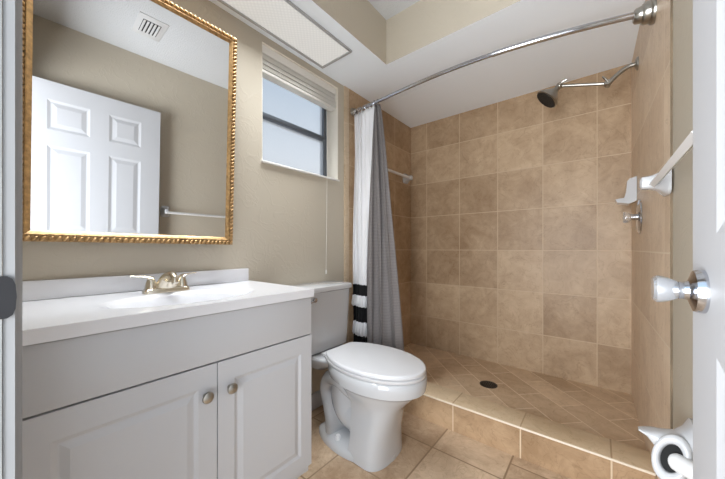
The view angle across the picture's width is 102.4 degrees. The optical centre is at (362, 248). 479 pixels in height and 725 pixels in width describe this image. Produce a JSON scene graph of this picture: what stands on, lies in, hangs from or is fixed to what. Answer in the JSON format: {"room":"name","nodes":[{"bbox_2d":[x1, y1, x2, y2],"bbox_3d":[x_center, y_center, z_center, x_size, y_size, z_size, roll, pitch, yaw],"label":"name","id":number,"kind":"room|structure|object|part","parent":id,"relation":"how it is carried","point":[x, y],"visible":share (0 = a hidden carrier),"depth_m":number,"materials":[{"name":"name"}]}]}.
{"room":"bathroom","nodes":[
{"label":"bathroom","id":0,"kind":"room"},
{"bbox_2d":[2,0,410,478],"bbox_3d":[-0.378,-0.250,1.846,0.168,2.500,2.634,0,0,39],"label":"wall","id":1,"kind":"structure","parent":0,"point":[281,215],"depth_m":1.54,"materials":[{"name":"beige paint"}]},
{"bbox_2d":[22,0,236,244],"bbox_3d":[-0.812,-0.492,1.109,0.065,0.953,0.664,0,0,41],"label":"framed mirror","id":2,"kind":"object","parent":1,"relation":"attached to","point":[129,106],"visible":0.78,"depth_m":1.05,"materials":[{"name":"gold glass"}]},
{"bbox_2d":[22,268,248,301],"bbox_3d":[-0.819,0.132,1.164,0.020,0.062,0.772,0,0,39],"label":"backsplash","id":3,"kind":"structure","parent":1,"relation":"attached to","point":[32,290],"depth_m":1.03,"materials":[{"name":"white stone"}]},
{"bbox_2d":[261,42,339,181],"bbox_3d":[-0.405,-0.771,1.809,0.172,0.638,0.587,0,0,39],"label":"window","id":4,"kind":"structure","parent":1,"relation":"in","point":[298,134],"depth_m":1.86,"materials":[{"name":"clear glass"}]},
{"bbox_3d":[-0.448,-0.917,1.842,0.004,0.305,0.537,0,0,39],"label":"pane","id":5,"kind":"part","parent":4,"relation":"part of","materials":[{"name":"clear glass"}]},
{"bbox_3d":[-0.440,-0.610,1.836,0.004,0.280,0.537,0,0,39],"label":"pane","id":6,"kind":"part","parent":4,"relation":"part of","materials":[{"name":"clear glass"}]},
{"bbox_3d":[-0.445,-0.757,1.830,0.056,0.030,0.542,0,0,39],"label":"meeting rail","id":7,"kind":"part","parent":4,"relation":"part of","materials":[{"name":"grey metal"}]},
{"bbox_2d":[262,44,335,273],"bbox_3d":[-0.366,-0.460,1.776,0.083,1.256,0.565,0,0,39],"label":"window blind","id":8,"kind":"object","parent":4,"relation":"attached to","point":[276,68],"visible":0.82,"depth_m":1.74,"materials":[{"name":"white plastic"}]},
{"bbox_3d":[-0.377,-0.948,1.785,0.050,0.016,0.557,0,0,39],"label":"rail","id":9,"kind":"part","parent":8,"relation":"part of","materials":[{"name":"white"}]},
{"bbox_3d":[-0.234,-0.441,1.894,0.012,1.218,0.038,0,0,-3],"label":"pull cord","id":10,"kind":"part","parent":8,"relation":"part of","materials":[{"name":"white fabric"}]},
{"bbox_3d":[-0.405,-0.458,1.809,0.172,0.012,0.587,0,0,39],"label":"sill","id":11,"kind":"part","parent":4,"relation":"part of","materials":[{"name":"white stone"}]},
{"bbox_3d":[-0.445,-0.777,1.840,0.052,0.626,0.577,0,0,39],"label":"frame","id":12,"kind":"part","parent":4,"relation":"part of","materials":[{"name":"grey metal"}]},
{"bbox_2d":[311,390,322,410],"bbox_3d":[-0.348,0.950,1.751,0.014,0.100,0.704,0,0,39],"label":"baseboard","id":13,"kind":"structure","parent":1,"relation":"attached to","point":[316,401],"depth_m":1.82,"materials":[{"name":"grey paint"}]},
{"bbox_2d":[344,86,348,343],"bbox_3d":[-0.113,-0.064,2.046,0.009,2.128,0.049,0,0,39],"label":"trim","id":14,"kind":"structure","parent":1,"relation":"attached to","point":[346,90],"depth_m":2.04,"materials":[{"name":"tile"}]},
{"bbox_2d":[388,169,412,183],"bbox_3d":[0.244,-0.632,2.423,0.072,0.090,0.645,0,0,39],"label":"towel bar","id":15,"kind":"object","parent":1,"relation":"attached to","point":[406,178],"visible":0.53,"depth_m":2.60,"materials":[{"name":"grey ceramic"}]},
{"bbox_2d":[350,0,656,115],"bbox_3d":[0.512,-0.937,1.587,1.547,0.131,0.148,0,0,39],"label":"curtain rod","id":16,"kind":"object","parent":1,"relation":"attached to","point":[645,14],"visible":0.98,"depth_m":1.26,"materials":[{"name":"silver metal"}]},
{"bbox_2d":[351,105,374,342],"bbox_3d":[0.009,-0.095,2.011,0.214,1.710,0.076,0,0,39],"label":"shower curtain","id":17,"kind":"object","parent":16,"relation":"hanging from","point":[363,121],"visible":0.83,"depth_m":2.02,"materials":[{"name":"white fabric"}]},
{"bbox_2d":[367,104,403,350],"bbox_3d":[0.142,-0.074,1.858,0.306,1.748,0.063,0,0,43],"label":"shower curtain","id":18,"kind":"object","parent":16,"relation":"hanging from","point":[384,319],"visible":0.9,"depth_m":1.88,"materials":[{"name":"grey fabric"}]},
{"bbox_2d":[368,0,419,19],"bbox_3d":[0.313,-1.440,1.307,1.600,0.080,2.426,0,0,39],"label":"ceiling","id":19,"kind":"structure","parent":0,"point":[387,9],"depth_m":1.68,"materials":[{"name":"grey paint"}]},
{"bbox_2d":[209,0,644,127],"bbox_3d":[0.295,-1.264,1.322,1.554,0.272,2.426,0,0,39],"label":"ceiling","id":20,"kind":"structure","parent":0,"point":[427,38],"depth_m":1.69,"materials":[{"name":"white paint"}]},
{"bbox_2d":[217,0,351,68],"bbox_3d":[-0.538,-1.123,1.267,0.247,0.010,1.223,0,0,39],"label":"recessed light","id":21,"kind":"object","parent":20,"relation":"in","point":[283,20],"visible":1,"depth_m":1.49,"materials":[{"name":"grey plastic"}]},
{"bbox_2d":[297,405,569,478],"bbox_3d":[-0.178,1.030,0.732,1.840,0.060,4.114,0,0,39],"label":"floor","id":22,"kind":"structure","parent":0,"point":[430,450],"depth_m":1.37,"materials":[{"name":"tile"}]},
{"bbox_2d":[22,297,310,478],"bbox_3d":[-0.617,0.597,1.012,0.494,0.806,0.772,0,0,39],"label":"vanity cabinet","id":23,"kind":"object","parent":22,"relation":"on","point":[223,395],"visible":0.94,"depth_m":0.80,"materials":[{"name":"grey wood"}]},
{"bbox_3d":[-0.574,0.608,0.736,0.020,0.520,0.398,0,0,39],"label":"door","id":24,"kind":"part","parent":23,"relation":"part of","materials":[{"name":"grey wood"}]},
{"bbox_2d":[22,268,313,345],"bbox_3d":[-0.631,0.213,1.019,0.494,0.224,0.782,0,0,39],"label":"countertop","id":25,"kind":"structure","parent":23,"relation":"on","point":[52,309],"depth_m":0.92,"materials":[{"name":"white stone"}]},
{"bbox_2d":[130,271,196,293],"bbox_3d":[-0.709,0.123,1.072,0.122,0.079,0.215,0,0,39],"label":"faucet","id":26,"kind":"object","parent":25,"relation":"on","point":[169,281],"visible":1,"depth_m":1.06,"materials":[{"name":"silver metal"}]},
{"bbox_3d":[-0.778,0.122,1.039,0.078,0.050,0.039,0,0,-38],"label":"lever","id":27,"kind":"part","parent":26,"relation":"part of","materials":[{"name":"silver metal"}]},
{"bbox_3d":[-0.709,0.123,1.072,0.122,0.078,0.089,0,0,39],"label":"spout","id":28,"kind":"part","parent":26,"relation":"part of","materials":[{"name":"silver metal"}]},
{"bbox_3d":[-0.691,0.122,1.147,0.039,0.050,0.078,0,0,26],"label":"lever","id":29,"kind":"part","parent":26,"relation":"part of","materials":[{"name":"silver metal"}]},
{"bbox_3d":[-0.451,0.433,0.848,0.030,0.033,0.033,0,0,39],"label":"knob","id":30,"kind":"part","parent":23,"relation":"part of","materials":[{"name":"silver metal"}]},
{"bbox_3d":[-0.406,0.433,0.904,0.030,0.033,0.033,0,0,39],"label":"knob","id":31,"kind":"part","parent":23,"relation":"part of","materials":[{"name":"silver metal"}]},
{"bbox_3d":[-0.330,0.608,1.037,0.020,0.520,0.372,0,0,39],"label":"door","id":32,"kind":"part","parent":23,"relation":"part of","materials":[{"name":"grey wood"}]},
{"bbox_3d":[-0.637,0.897,1.027,0.442,0.014,0.739,0,0,39],"label":"panel","id":33,"kind":"part","parent":23,"relation":"part of","materials":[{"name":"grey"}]},
{"bbox_2d":[290,281,426,471],"bbox_3d":[-0.030,0.606,1.526,0.780,0.788,0.393,0,0,39],"label":"toilet","id":34,"kind":"object","parent":22,"relation":"on","point":[366,389],"visible":0.94,"depth_m":1.40,"materials":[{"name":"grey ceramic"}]},
{"bbox_3d":[-0.253,0.228,1.708,0.205,0.032,0.393,0,0,39],"label":"tank lid","id":35,"kind":"part","parent":34,"relation":"part of","materials":[{"name":"grey ceramic"}]},
{"bbox_3d":[-0.253,0.413,1.708,0.182,0.336,0.368,0,0,39],"label":"tank","id":36,"kind":"part","parent":34,"relation":"part of","materials":[{"name":"grey ceramic"}]},
{"bbox_3d":[0.067,0.571,1.448,0.527,0.016,0.364,0,0,39],"label":"seat","id":37,"kind":"part","parent":34,"relation":"part of","materials":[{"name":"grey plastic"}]},
{"bbox_3d":[0.066,0.552,1.448,0.525,0.019,0.362,0,0,39],"label":"lid","id":38,"kind":"part","parent":34,"relation":"part of","materials":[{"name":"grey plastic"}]},
{"bbox_2d":[411,64,630,393],"bbox_3d":[1.050,-0.094,2.263,1.527,2.068,0.012,0,0,39],"label":"wall","id":39,"kind":"structure","parent":0,"point":[521,241],"depth_m":2.13,"materials":[{"name":"tile"}]},
{"bbox_2d":[404,343,646,449],"bbox_3d":[0.822,0.936,1.973,1.538,0.088,0.726,0,0,39],"label":"floor","id":40,"kind":"structure","parent":0,"point":[607,413],"depth_m":1.79,"materials":[{"name":"tile"}]},
{"bbox_2d":[480,381,497,388],"bbox_3d":[0.824,0.890,1.906,0.108,0.004,0.108,0,0,39],"label":"floor drain","id":41,"kind":"object","parent":40,"relation":"on","point":[488,384],"visible":1,"depth_m":1.90,"materials":[{"name":"grey metal"}]},
{"bbox_2d":[631,0,692,478],"bbox_3d":[0.939,-0.250,0.780,0.204,2.500,2.636,0,0,38],"label":"wall","id":42,"kind":"structure","parent":0,"point":[650,84],"depth_m":1.02,"materials":[{"name":"tile"}]},
{"bbox_2d":[404,395,655,478],"bbox_3d":[0.551,0.928,1.637,1.537,0.143,0.137,0,0,39],"label":"shower curb","id":43,"kind":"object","parent":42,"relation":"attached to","point":[562,459],"depth_m":1.38,"materials":[{"name":"tile"}]},
{"bbox_2d":[423,382,655,475],"bbox_3d":[0.552,0.853,1.638,1.537,0.011,0.158,0,0,39],"label":"shower curb top","id":44,"kind":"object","parent":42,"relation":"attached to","point":[636,458],"depth_m":1.36,"materials":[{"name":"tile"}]},
{"bbox_2d":[537,56,638,107],"bbox_3d":[1.247,-0.923,1.649,0.457,0.152,0.136,0,0,39],"label":"shower","id":45,"kind":"object","parent":42,"relation":"attached to","point":[547,97],"visible":1,"depth_m":1.70,"materials":[{"name":"silver metal"}]},
{"bbox_3d":[1.261,-0.932,1.666,0.218,0.076,0.018,0,0,38],"label":"extension arm","id":46,"kind":"part","parent":45,"relation":"part of","materials":[{"name":"silver metal"}]},
{"bbox_3d":[1.389,-0.936,1.565,0.116,0.079,0.023,0,0,39],"label":"wall arm","id":47,"kind":"part","parent":45,"relation":"part of","materials":[{"name":"silver metal"}]},
{"bbox_2d":[615,176,636,205],"bbox_3d":[1.463,-0.312,1.624,0.086,0.144,0.105,0,0,39],"label":"soap dish","id":48,"kind":"object","parent":42,"relation":"attached to","point":[630,197],"visible":1,"depth_m":1.57,"materials":[{"name":"grey ceramic"}]},
{"bbox_2d":[623,200,641,233],"bbox_3d":[1.368,-0.157,1.485,0.066,0.170,0.170,0,0,39],"label":"shower valve","id":49,"kind":"object","parent":42,"relation":"attached to","point":[627,217],"visible":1,"depth_m":1.46,"materials":[{"name":"silver metal"}]},
{"bbox_3d":[1.355,-0.157,1.496,0.032,0.057,0.057,0,0,39],"label":"knob","id":50,"kind":"part","parent":49,"relation":"part of","materials":[{"name":"white plastic"}]},
{"bbox_3d":[1.376,-0.157,1.479,0.022,0.032,0.032,0,0,39],"label":"stem","id":51,"kind":"part","parent":49,"relation":"part of","materials":[{"name":"silver metal"}]},
{"bbox_2d":[638,418,692,478],"bbox_3d":[0.713,0.491,0.667,0.110,0.158,0.231,0,0,39],"label":"toilet paper holder","id":52,"kind":"object","parent":42,"relation":"attached to","point":[672,451],"visible":0.88,"depth_m":0.69,"materials":[{"name":"grey ceramic"}]},
{"bbox_3d":[0.752,0.491,0.723,0.101,0.158,0.096,0,0,39],"label":"post","id":53,"kind":"part","parent":52,"relation":"part of","materials":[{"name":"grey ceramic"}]},
{"bbox_2d":[651,434,692,478],"bbox_3d":[0.731,0.495,0.690,0.072,0.108,0.073,0,0,39],"label":"toilet paper roll","id":54,"kind":"object","parent":52,"relation":"attached to","point":[671,454],"depth_m":0.68,"materials":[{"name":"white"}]},
{"bbox_2d":[639,131,692,196],"bbox_3d":[0.777,-0.212,0.729,0.068,0.092,0.650,0,0,38],"label":"towel bar","id":55,"kind":"object","parent":42,"relation":"attached to","point":[660,182],"visible":0.65,"depth_m":0.87,"materials":[{"name":"grey ceramic"}]},
{"bbox_2d":[670,0,672,428],"bbox_3d":[0.952,-0.064,0.899,0.005,2.128,0.004,0,0,39],"label":"trim","id":56,"kind":"structure","parent":42,"relation":"attached to","point":[671,1],"depth_m":0.90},
{"bbox_3d":[-0.497,-0.200,0.325,1.576,2.400,0.120,0,0,39],"label":"wall","id":57,"kind":"structure","parent":0,"visible":0},
{"bbox_2d":[0,0,16,478],"bbox_3d":[-0.223,-0.020,0.111,0.772,2.040,0.132,0,0,39],"label":"trim","id":58,"kind":"structure","parent":57,"relation":"attached to","point":[8,295],"depth_m":0.38,"materials":[{"name":"paint"}]},
{"bbox_3d":[-0.478,0.065,0.376,0.002,0.056,0.043,0,0,39],"label":"strike plate","id":59,"kind":"part","parent":58,"relation":"part of","materials":[{"name":"grey metal"}]},
{"bbox_2d":[3,0,21,478],"bbox_3d":[-0.206,-0.040,0.179,0.792,2.080,0.018,0,0,39],"label":"trim","id":60,"kind":"structure","parent":57,"relation":"attached to","point":[12,9],"depth_m":0.39,"materials":[{"name":"paint"}]},
{"bbox_2d":[651,0,724,478],"bbox_3d":[0.308,0.000,0.208,0.088,1.976,0.700,0,0,39],"label":"door","id":61,"kind":"structure","parent":57,"relation":"in","point":[704,289],"depth_m":0.41,"materials":[{"name":"grey paint"}]},
{"bbox_3d":[0.485,0.063,0.431,0.026,0.063,0.063,0,0,39],"label":"knob","id":62,"kind":"part","parent":61,"relation":"part of","materials":[{"name":"silver metal"}]}
]}

